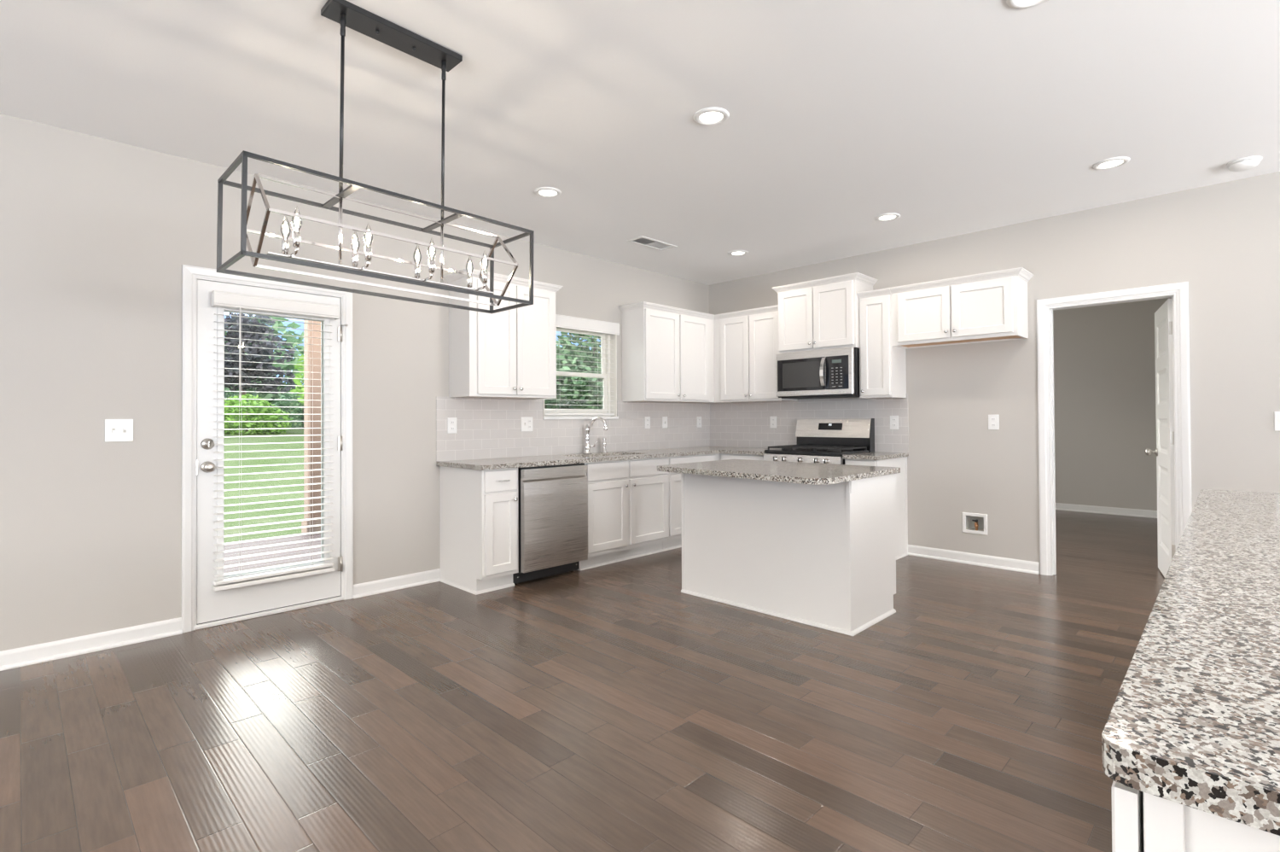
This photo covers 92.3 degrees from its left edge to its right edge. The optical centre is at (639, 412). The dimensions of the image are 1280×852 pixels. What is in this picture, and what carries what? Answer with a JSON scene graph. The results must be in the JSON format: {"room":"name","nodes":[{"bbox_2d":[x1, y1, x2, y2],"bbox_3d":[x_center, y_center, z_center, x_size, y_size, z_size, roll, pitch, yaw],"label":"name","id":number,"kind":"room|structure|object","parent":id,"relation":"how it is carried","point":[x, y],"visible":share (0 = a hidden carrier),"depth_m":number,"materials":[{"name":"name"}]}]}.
{"room":"kitchen","nodes":[
{"label":"kitchen","id":0,"kind":"room"},
{"bbox_2d":[0,113,709,651],"bbox_3d":[-2.442,-0.108,3.852,0.148,2.743,9.330,-1,-1,45],"label":"wall","id":1,"kind":"structure","parent":0,"point":[97,235],"depth_m":3.46,"materials":[{"name":"grey paint"}]},
{"bbox_2d":[0,616,182,670],"bbox_3d":[-4.072,1.211,2.068,0.030,0.088,4.108,-1,-1,45],"label":"baseboard","id":2,"kind":"structure","parent":1,"relation":"attached to","point":[26,655],"depth_m":3.24,"materials":[{"name":"white wood"}]},
{"bbox_2d":[104,418,133,442],"bbox_3d":[-2.834,0.094,3.346,0.016,0.122,0.118,-1,-1,45],"label":"light switch","id":3,"kind":"object","parent":1,"relation":"attached to","point":[115,429],"visible":1,"depth_m":3.35,"materials":[{"name":"white plastic"}]},
{"bbox_2d":[181,264,353,632],"bbox_3d":[-2.305,0.204,3.879,0.018,2.119,0.947,-1,-1,45],"label":"trim","id":4,"kind":"structure","parent":1,"relation":"attached to","point":[189,273],"depth_m":3.58,"materials":[{"name":"white wood"}]},
{"bbox_2d":[193,277,348,629],"bbox_3d":[-2.340,0.233,3.928,0.238,2.063,0.856,-1,-1,45],"label":"door","id":5,"kind":"structure","parent":1,"relation":"in","point":[212,608],"depth_m":3.76,"materials":[{"name":"white wood"}]},
{"bbox_2d":[211,290,339,591],"bbox_3d":[-2.273,0.165,3.872,0.082,1.769,0.700,-1,-1,45],"label":"window blind","id":6,"kind":"object","parent":5,"relation":"attached to","point":[222,299],"visible":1,"depth_m":3.82,"materials":[{"name":"white plastic"}]},
{"bbox_2d":[353,568,441,598],"bbox_3d":[-1.736,1.222,4.430,0.030,0.088,0.640,-1,-1,45],"label":"baseboard","id":7,"kind":"structure","parent":1,"relation":"attached to","point":[373,587],"depth_m":4.41,"materials":[{"name":"white wood"}]},
{"bbox_2d":[447,417,456,433],"bbox_3d":[-1.448,0.096,4.742,0.009,0.122,0.078,-1,-1,45],"label":"outlet","id":8,"kind":"object","parent":1,"relation":"attached to","point":[451,421],"visible":1,"depth_m":4.74,"materials":[{"name":"white plastic"}]},
{"bbox_2d":[443,267,563,399],"bbox_3d":[-1.068,-0.588,4.903,0.354,0.932,0.881,-1,-1,45],"label":"upper cabinet","id":9,"kind":"object","parent":1,"relation":"attached to","point":[509,353],"visible":0.94,"depth_m":4.74,"materials":[{"name":"white paint"}]},
{"bbox_2d":[521,416,532,430],"bbox_3d":[-0.958,0.094,5.232,0.016,0.122,0.118,-1,-1,45],"label":"light switch","id":10,"kind":"object","parent":1,"relation":"attached to","point":[526,421],"visible":1,"depth_m":5.23,"materials":[{"name":"white plastic"}]},
{"bbox_2d":[436,395,709,460],"bbox_3d":[-0.373,0.124,5.841,0.009,0.491,3.330,-1,-1,45],"label":"backsplash","id":11,"kind":"structure","parent":1,"relation":"attached to","point":[487,427],"depth_m":5.38,"materials":[{"name":"grey tile"}]},
{"bbox_2d":[542,327,618,419],"bbox_3d":[-0.579,-0.385,5.724,0.161,0.888,0.894,-1,-1,45],"label":"window","id":12,"kind":"structure","parent":1,"relation":"in","point":[612,367],"depth_m":6.00,"materials":[{"name":"white plastic"}]},
{"bbox_2d":[544,314,619,415],"bbox_3d":[-0.556,-0.429,5.705,0.066,0.902,0.955,-1,-1,45],"label":"window blind","id":13,"kind":"object","parent":12,"relation":"attached to","point":[568,322],"visible":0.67,"depth_m":5.74,"materials":[{"name":"white plastic"}]},
{"bbox_2d":[644,416,650,428],"bbox_3d":[0.077,0.097,6.283,0.009,0.122,0.078,-1,-1,45],"label":"outlet","id":14,"kind":"object","parent":1,"relation":"attached to","point":[647,419],"visible":1,"depth_m":6.28,"materials":[{"name":"white plastic"}]},
{"bbox_2d":[662,416,667,428],"bbox_3d":[0.265,0.098,6.469,0.016,0.122,0.078,-1,-1,45],"label":"light switch","id":15,"kind":"object","parent":1,"relation":"attached to","point":[664,418],"visible":1,"depth_m":6.46,"materials":[{"name":"white plastic"}]},
{"bbox_2d":[618,301,720,402],"bbox_3d":[0.417,-0.581,6.404,0.354,0.932,1.423,-1,-1,45],"label":"upper cabinet","id":16,"kind":"object","parent":1,"relation":"attached to","point":[668,352],"visible":0.97,"depth_m":6.05,"materials":[{"name":"white paint"}]},
{"bbox_2d":[697,416,701,427],"bbox_3d":[0.664,0.099,6.877,0.009,0.122,0.078,-1,-1,45],"label":"outlet","id":17,"kind":"object","parent":1,"relation":"attached to","point":[699,418],"visible":1,"depth_m":6.87,"materials":[{"name":"white plastic"}]},
{"bbox_2d":[0,509,1164,851],"bbox_3d":[2.091,1.283,2.225,8.830,0.120,13.400,-1,-1,45],"label":"floor","id":18,"kind":"structure","parent":0,"point":[613,706],"depth_m":2.45,"materials":[{"name":"brown wood"}]},
{"bbox_2d":[439,465,518,594],"bbox_3d":[-1.187,0.830,4.541,0.658,0.868,0.320,-1,-1,45],"label":"base cabinet","id":19,"kind":"object","parent":18,"relation":"on","point":[479,509],"visible":1,"depth_m":4.38,"materials":[{"name":"white paint"}]},
{"bbox_2d":[512,463,587,583],"bbox_3d":[-0.850,0.834,4.864,0.647,0.862,0.614,-1,-1,45],"label":"dishwasher","id":20,"kind":"object","parent":18,"relation":"on","point":[553,499],"visible":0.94,"depth_m":4.62,"materials":[{"name":"silver metal"}]},
{"bbox_2d":[577,457,668,570],"bbox_3d":[-0.291,0.834,5.451,0.651,0.868,0.990,-1,-1,45],"label":"base cabinet","id":21,"kind":"object","parent":18,"relation":"on","point":[628,499],"visible":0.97,"depth_m":5.21,"materials":[{"name":"white paint"}]},
{"bbox_2d":[436,445,781,470],"bbox_3d":[0.036,0.381,5.428,1.146,0.034,3.323,-1,-1,45],"label":"countertop","id":22,"kind":"structure","parent":21,"relation":"on","point":[544,460],"depth_m":5.15,"materials":[{"name":"stone"}]},
{"bbox_2d":[583,416,607,453],"bbox_3d":[-0.383,0.201,5.577,0.283,0.333,0.142,-1,-1,45],"label":"faucet","id":23,"kind":"object","parent":22,"relation":"on","point":[587,446],"visible":1,"depth_m":5.60,"materials":[{"name":"silver metal"}]},
{"bbox_2d":[601,436,607,452],"bbox_3d":[-0.335,0.298,5.761,0.056,0.142,0.056,-1,-1,45],"label":"sprayer","id":24,"kind":"object","parent":22,"relation":"on","point":[604,443],"visible":0.99,"depth_m":5.75,"materials":[{"name":"silver metal"}]},
{"bbox_2d":[662,453,720,551],"bbox_3d":[0.538,0.837,6.283,0.656,0.868,1.356,-1,-1,45],"label":"base cabinet","id":25,"kind":"object","parent":18,"relation":"on","point":[674,541],"visible":0.02,"depth_m":5.68,"materials":[{"name":"white paint"}]},
{"bbox_2d":[720,453,763,459],"bbox_3d":[1.193,0.833,6.165,0.542,0.868,0.658,-1,-1,45],"label":"base cabinet","id":26,"kind":"object","parent":18,"relation":"on","point":[723,456],"visible":0.02,"depth_m":5.97,"materials":[{"name":"white paint"}]},
{"bbox_2d":[680,472,896,635],"bbox_3d":[0.975,0.815,4.112,1.264,0.866,0.690,-1,-1,45],"label":"kitchen island","id":27,"kind":"object","parent":18,"relation":"on","point":[819,555],"visible":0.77,"depth_m":3.75,"materials":[{"name":"white paint"}]},
{"bbox_2d":[657,459,900,484],"bbox_3d":[0.837,0.364,3.971,1.292,0.032,1.007,-1,-1,45],"label":"countertop","id":28,"kind":"structure","parent":27,"relation":"on","point":[793,472],"depth_m":3.74,"materials":[{"name":"stone"}]},
{"bbox_2d":[763,418,874,464],"bbox_3d":[1.639,0.625,5.674,0.768,1.149,0.716,-1,-1,45],"label":"gas range","id":29,"kind":"object","parent":18,"relation":"on","point":[817,440],"visible":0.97,"depth_m":5.71,"materials":[{"name":"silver metal"}]},
{"bbox_2d":[764,448,869,455],"bbox_3d":[1.631,0.353,5.674,0.762,0.027,0.579,-1,-1,45],"label":"cooktop","id":30,"kind":"object","parent":29,"relation":"in","point":[770,451],"depth_m":5.48,"materials":[{"name":"black metal"}]},
{"bbox_2d":[844,456,907,559],"bbox_3d":[2.046,0.820,5.322,0.298,0.868,0.660,-1,-1,45],"label":"base cabinet","id":31,"kind":"object","parent":18,"relation":"on","point":[901,504],"visible":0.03,"depth_m":5.36,"materials":[{"name":"white paint"}]},
{"bbox_2d":[842,451,908,459],"bbox_3d":[2.047,0.369,5.326,0.305,0.034,0.639,-1,-1,45],"label":"countertop","id":32,"kind":"structure","parent":31,"relation":"on","point":[872,455],"depth_m":5.19,"materials":[{"name":"stone"}]},
{"bbox_2d":[1111,780,1279,851],"bbox_3d":[1.678,0.784,1.347,0.770,0.866,2.782,-1,-1,44],"label":"base cabinet","id":33,"kind":"object","parent":18,"relation":"on","point":[1142,821],"visible":0.02,"depth_m":0.56,"materials":[{"name":"white paint"}]},
{"bbox_2d":[1101,488,1279,835],"bbox_3d":[1.787,0.331,1.251,1.028,0.035,2.823,-1,-1,44],"label":"countertop","id":34,"kind":"structure","parent":33,"relation":"on","point":[1193,721],"depth_m":0.73,"materials":[{"name":"stone"}]},
{"bbox_2d":[0,0,1279,285],"bbox_3d":[2.071,-1.580,2.257,8.840,0.120,13.400,-1,-1,45],"label":"ceiling","id":35,"kind":"structure","parent":0,"point":[952,118],"depth_m":2.98,"materials":[{"name":"white paint"}]},
{"bbox_2d":[216,0,534,313],"bbox_3d":[-0.968,-0.992,2.425,0.330,1.018,1.100,-1,-1,44],"label":"chandelier","id":36,"kind":"object","parent":35,"relation":"hanging from","point":[345,13],"visible":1,"depth_m":2.34,"materials":[{"name":"black metal"}]},
{"bbox_2d":[264,206,493,293],"bbox_3d":[-0.970,-0.620,2.417,0.162,0.181,0.880,-1,-1,45],"label":"bulbs","id":37,"kind":"object","parent":36,"relation":"on","point":[296,235],"depth_m":2.36,"materials":[{"name":"clear glass"}]},
{"bbox_2d":[534,186,561,197],"bbox_3d":[-0.620,-1.482,4.138,0.184,0.012,0.184,-1,-1,45],"label":"recessed light","id":38,"kind":"object","parent":35,"relation":"in","point":[549,192],"visible":1,"depth_m":4.13,"materials":[{"name":"white plastic"}]},
{"bbox_2d":[626,235,676,250],"bbox_3d":[0.107,-1.476,5.360,0.190,0.006,0.440,-1,-1,45],"label":"ceiling vent","id":39,"kind":"object","parent":35,"relation":"in","point":[642,236],"visible":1,"depth_m":5.35,"materials":[{"name":"white plastic"}]},
{"bbox_2d":[692,107,729,125],"bbox_3d":[0.361,-1.498,3.113,0.184,0.012,0.184,-1,-1,45],"label":"recessed light","id":40,"kind":"object","parent":35,"relation":"in","point":[707,116],"visible":1,"depth_m":3.10,"materials":[{"name":"white plastic"}]},
{"bbox_2d":[727,250,748,255],"bbox_3d":[0.905,-1.476,5.676,0.184,0.012,0.184,-1,-1,45],"label":"recessed light","id":41,"kind":"object","parent":35,"relation":"in","point":[736,253],"visible":1,"depth_m":5.66,"materials":[{"name":"white plastic"}]},
{"bbox_2d":[874,212,900,221],"bbox_3d":[1.886,-1.491,4.686,0.184,0.012,0.184,-1,-1,45],"label":"recessed light","id":42,"kind":"object","parent":35,"relation":"in","point":[891,216],"visible":1,"depth_m":4.67,"materials":[{"name":"white plastic"}]},
{"bbox_2d":[1006,0,1048,8],"bbox_3d":[1.421,-1.513,2.210,0.184,0.012,0.184,-1,-1,45],"label":"recessed light","id":43,"kind":"object","parent":35,"relation":"in","point":[1013,3],"visible":1,"depth_m":2.27,"materials":[{"name":"white plastic"}]},
{"bbox_2d":[1092,156,1130,169],"bbox_3d":[2.845,-1.506,3.713,0.184,0.012,0.184,-1,-1,45],"label":"recessed light","id":44,"kind":"object","parent":35,"relation":"in","point":[1110,163],"visible":1,"depth_m":3.70,"materials":[{"name":"white plastic"}]},
{"bbox_2d":[1226,156,1262,171],"bbox_3d":[3.634,-1.492,3.700,0.156,0.045,0.156,-1,-1,45],"label":"smoke detector","id":45,"kind":"object","parent":35,"relation":"attached to","point":[1246,163],"visible":1,"depth_m":3.66,"materials":[{"name":"white plastic"}]},
{"bbox_2d":[709,171,1279,573],"bbox_3d":[3.925,-0.141,4.009,8.700,2.743,0.123,-1,-1,45],"label":"wall","id":46,"kind":"structure","parent":0,"point":[1223,239],"depth_m":4.79,"materials":[{"name":"grey paint"}]},
{"bbox_2d":[713,304,797,402],"bbox_3d":[1.179,-0.585,6.402,0.830,0.932,0.353,-1,-1,45],"label":"upper cabinet","id":47,"kind":"object","parent":46,"relation":"attached to","point":[746,341],"visible":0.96,"depth_m":6.29,"materials":[{"name":"white paint"}]},
{"bbox_2d":[769,416,776,427],"bbox_3d":[1.392,0.095,6.420,0.078,0.122,0.009,-1,-1,45],"label":"outlet","id":48,"kind":"object","parent":46,"relation":"attached to","point":[772,419],"visible":1,"depth_m":6.42,"materials":[{"name":"white plastic"}]},
{"bbox_2d":[709,393,908,457],"bbox_3d":[1.589,0.120,6.237,2.224,0.570,0.009,-1,-1,45],"label":"backsplash","id":49,"kind":"structure","parent":46,"relation":"attached to","point":[742,423],"depth_m":6.28,"materials":[{"name":"grey tile"}]},
{"bbox_2d":[771,272,878,353],"bbox_3d":[1.733,-0.901,5.814,0.872,0.647,0.414,-1,-1,45],"label":"upper cabinet","id":50,"kind":"object","parent":46,"relation":"attached to","point":[823,313],"visible":0.97,"depth_m":5.65,"materials":[{"name":"white paint"}]},
{"bbox_2d":[775,346,859,399],"bbox_3d":[1.708,-0.360,5.782,0.776,0.432,0.468,-1,-1,45],"label":"microwave","id":51,"kind":"object","parent":50,"relation":"attached to","point":[834,372],"visible":0.98,"depth_m":5.62,"materials":[{"name":"silver metal"}]},
{"bbox_2d":[856,287,906,398],"bbox_3d":[2.140,-0.600,5.452,0.289,0.932,0.353,-1,-1,45],"label":"upper cabinet","id":52,"kind":"object","parent":46,"relation":"attached to","point":[882,365],"visible":0.98,"depth_m":5.35,"materials":[{"name":"white paint"}]},
{"bbox_2d":[890,415,898,429],"bbox_3d":[2.288,0.084,5.535,0.078,0.122,0.009,-1,-1,45],"label":"outlet","id":53,"kind":"object","parent":46,"relation":"attached to","point":[893,419],"visible":1,"depth_m":5.53,"materials":[{"name":"white plastic"}]},
{"bbox_2d":[889,267,1033,348],"bbox_3d":[2.593,-0.826,5.005,0.984,0.494,0.354,-1,-1,45],"label":"upper cabinet","id":54,"kind":"object","parent":46,"relation":"attached to","point":[992,305],"visible":1,"depth_m":4.86,"materials":[{"name":"white paint"}]},
{"bbox_2d":[907,544,1039,574],"bbox_3d":[2.722,1.204,5.097,0.999,0.088,0.030,-1,-1,45],"label":"baseboard","id":55,"kind":"structure","parent":46,"relation":"attached to","point":[1018,565],"depth_m":5.06,"materials":[{"name":"white wood"}]},
{"bbox_2d":[962,512,987,535],"bbox_3d":[2.792,0.910,5.104,0.188,0.168,0.092,-1,-1,45],"label":"water supply box","id":56,"kind":"object","parent":46,"relation":"attached to","point":[972,522],"visible":1,"depth_m":5.12,"materials":[{"name":"white plastic"}]},
{"bbox_2d":[988,414,999,429],"bbox_3d":[2.861,0.073,4.978,0.078,0.122,0.009,-1,-1,45],"label":"outlet","id":57,"kind":"object","parent":46,"relation":"attached to","point":[993,420],"visible":1,"depth_m":4.97,"materials":[{"name":"white plastic"}]},
{"bbox_2d":[1036,281,1192,575],"bbox_3d":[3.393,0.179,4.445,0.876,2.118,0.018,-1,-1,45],"label":"trim","id":58,"kind":"structure","parent":46,"relation":"attached to","point":[1181,288],"depth_m":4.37,"materials":[{"name":"white wood"}]},
{"bbox_2d":[1145,298,1175,576],"bbox_3d":[3.924,0.213,4.590,0.183,2.023,0.736,-1,-1,34],"label":"door","id":59,"kind":"structure","parent":46,"relation":"in","point":[1164,451],"depth_m":4.53,"materials":[{"name":"white wood"}]},
{"bbox_2d":[1274,411,1279,430],"bbox_3d":[4.027,0.050,3.821,0.118,0.122,0.016,-1,-1,45],"label":"light switch","id":60,"kind":"object","parent":46,"relation":"attached to","point":[1277,414],"visible":1,"depth_m":3.86,"materials":[{"name":"white plastic"}]},
{"bbox_2d":[1053,297,1172,510],"bbox_3d":[6.678,-0.127,6.935,8.500,2.743,0.140,-1,-1,45],"label":"wall","id":61,"kind":"structure","parent":0,"point":[1104,355],"depth_m":7.68,"materials":[{"name":"grey paint"}]},
{"bbox_2d":[1055,502,1157,517],"bbox_3d":[6.156,1.207,7.325,5.380,0.088,0.030,-1,-1,45],"label":"baseboard","id":62,"kind":"structure","parent":61,"relation":"attached to","point":[1081,508],"depth_m":7.66,"materials":[{"name":"white wood"}]},
{"label":"outside","id":63,"kind":"structure","parent":0,"visible":0},
{"bbox_2d":[224,388,303,542],"bbox_3d":[-24.223,-1.092,45.846,89.860,6.612,180.000,-1,-1,45],"label":"ground","id":64,"kind":"structure","parent":63,"point":[292,431],"depth_m":14.14,"materials":[{"name":"green plant"}]},
{"bbox_2d":[224,387,249,422],"bbox_3d":[-21.820,-0.440,31.090,2.582,2.521,3.778,-1,-1,45],"label":"shrub","id":65,"kind":"object","parent":64,"relation":"on","point":[229,394],"visible":0.05,"depth_m":31.40,"materials":[{"name":"green plant"}]},
{"bbox_2d":[224,393,293,434],"bbox_3d":[-16.590,0.178,26.437,2.055,2.017,3.014,-1,-1,45],"label":"shrub","id":66,"kind":"object","parent":64,"relation":"on","point":[258,413],"visible":0.8,"depth_m":26.02,"materials":[{"name":"green plant"}]},
{"bbox_2d":[224,312,296,416],"bbox_3d":[-23.021,-2.945,35.995,4.639,6.517,5.611,-1,-1,45],"label":"tree","id":67,"kind":"object","parent":64,"relation":"on","point":[255,368],"visible":0.78,"depth_m":35.53,"materials":[{"name":"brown plant"}]},
{"bbox_2d":[223,532,320,573],"bbox_3d":[-4.187,1.401,4.580,3.370,0.040,4.520,-1,-1,45],"label":"porch deck","id":68,"kind":"object","parent":64,"relation":"on","point":[232,546],"visible":0.02,"depth_m":6.16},
{"bbox_2d":[301,320,320,534],"bbox_3d":[-3.846,0.055,7.235,0.200,2.700,0.195,-1,-1,45],"label":"porch post","id":69,"kind":"object","parent":68,"relation":"on","point":[313,406],"visible":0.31,"depth_m":7.17,"materials":[{"name":"brown"}]},
{"bbox_2d":[273,388,303,429],"bbox_3d":[-16.287,-0.094,30.414,2.419,2.326,3.445,-1,-1,45],"label":"shrub","id":70,"kind":"object","parent":64,"relation":"on","point":[286,395],"visible":0.16,"depth_m":29.49,"materials":[{"name":"green plant"}]},
{"bbox_2d":[290,354,303,403],"bbox_3d":[-13.132,-2.826,27.969,4.994,7.820,5.230,-1,-1,45],"label":"tree","id":71,"kind":"object","parent":64,"relation":"on","point":[299,366],"visible":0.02,"depth_m":26.24,"materials":[{"name":"green plant"}]},
{"bbox_2d":[224,316,599,408],"bbox_3d":[-18.512,-3.204,46.023,117.933,9.834,26.798,0,-1,-26],"label":"woods","id":72,"kind":"object","parent":64,"relation":"on","point":[549,403],"visible":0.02,"depth_m":43.87,"materials":[{"name":"green plant"}]},
{"bbox_2d":[552,331,603,408],"bbox_3d":[-2.538,-2.821,30.149,6.420,8.510,5.806,-1,-1,45],"label":"tree","id":73,"kind":"object","parent":64,"relation":"on","point":[578,392],"visible":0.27,"depth_m":28.31,"materials":[{"name":"green plant"}]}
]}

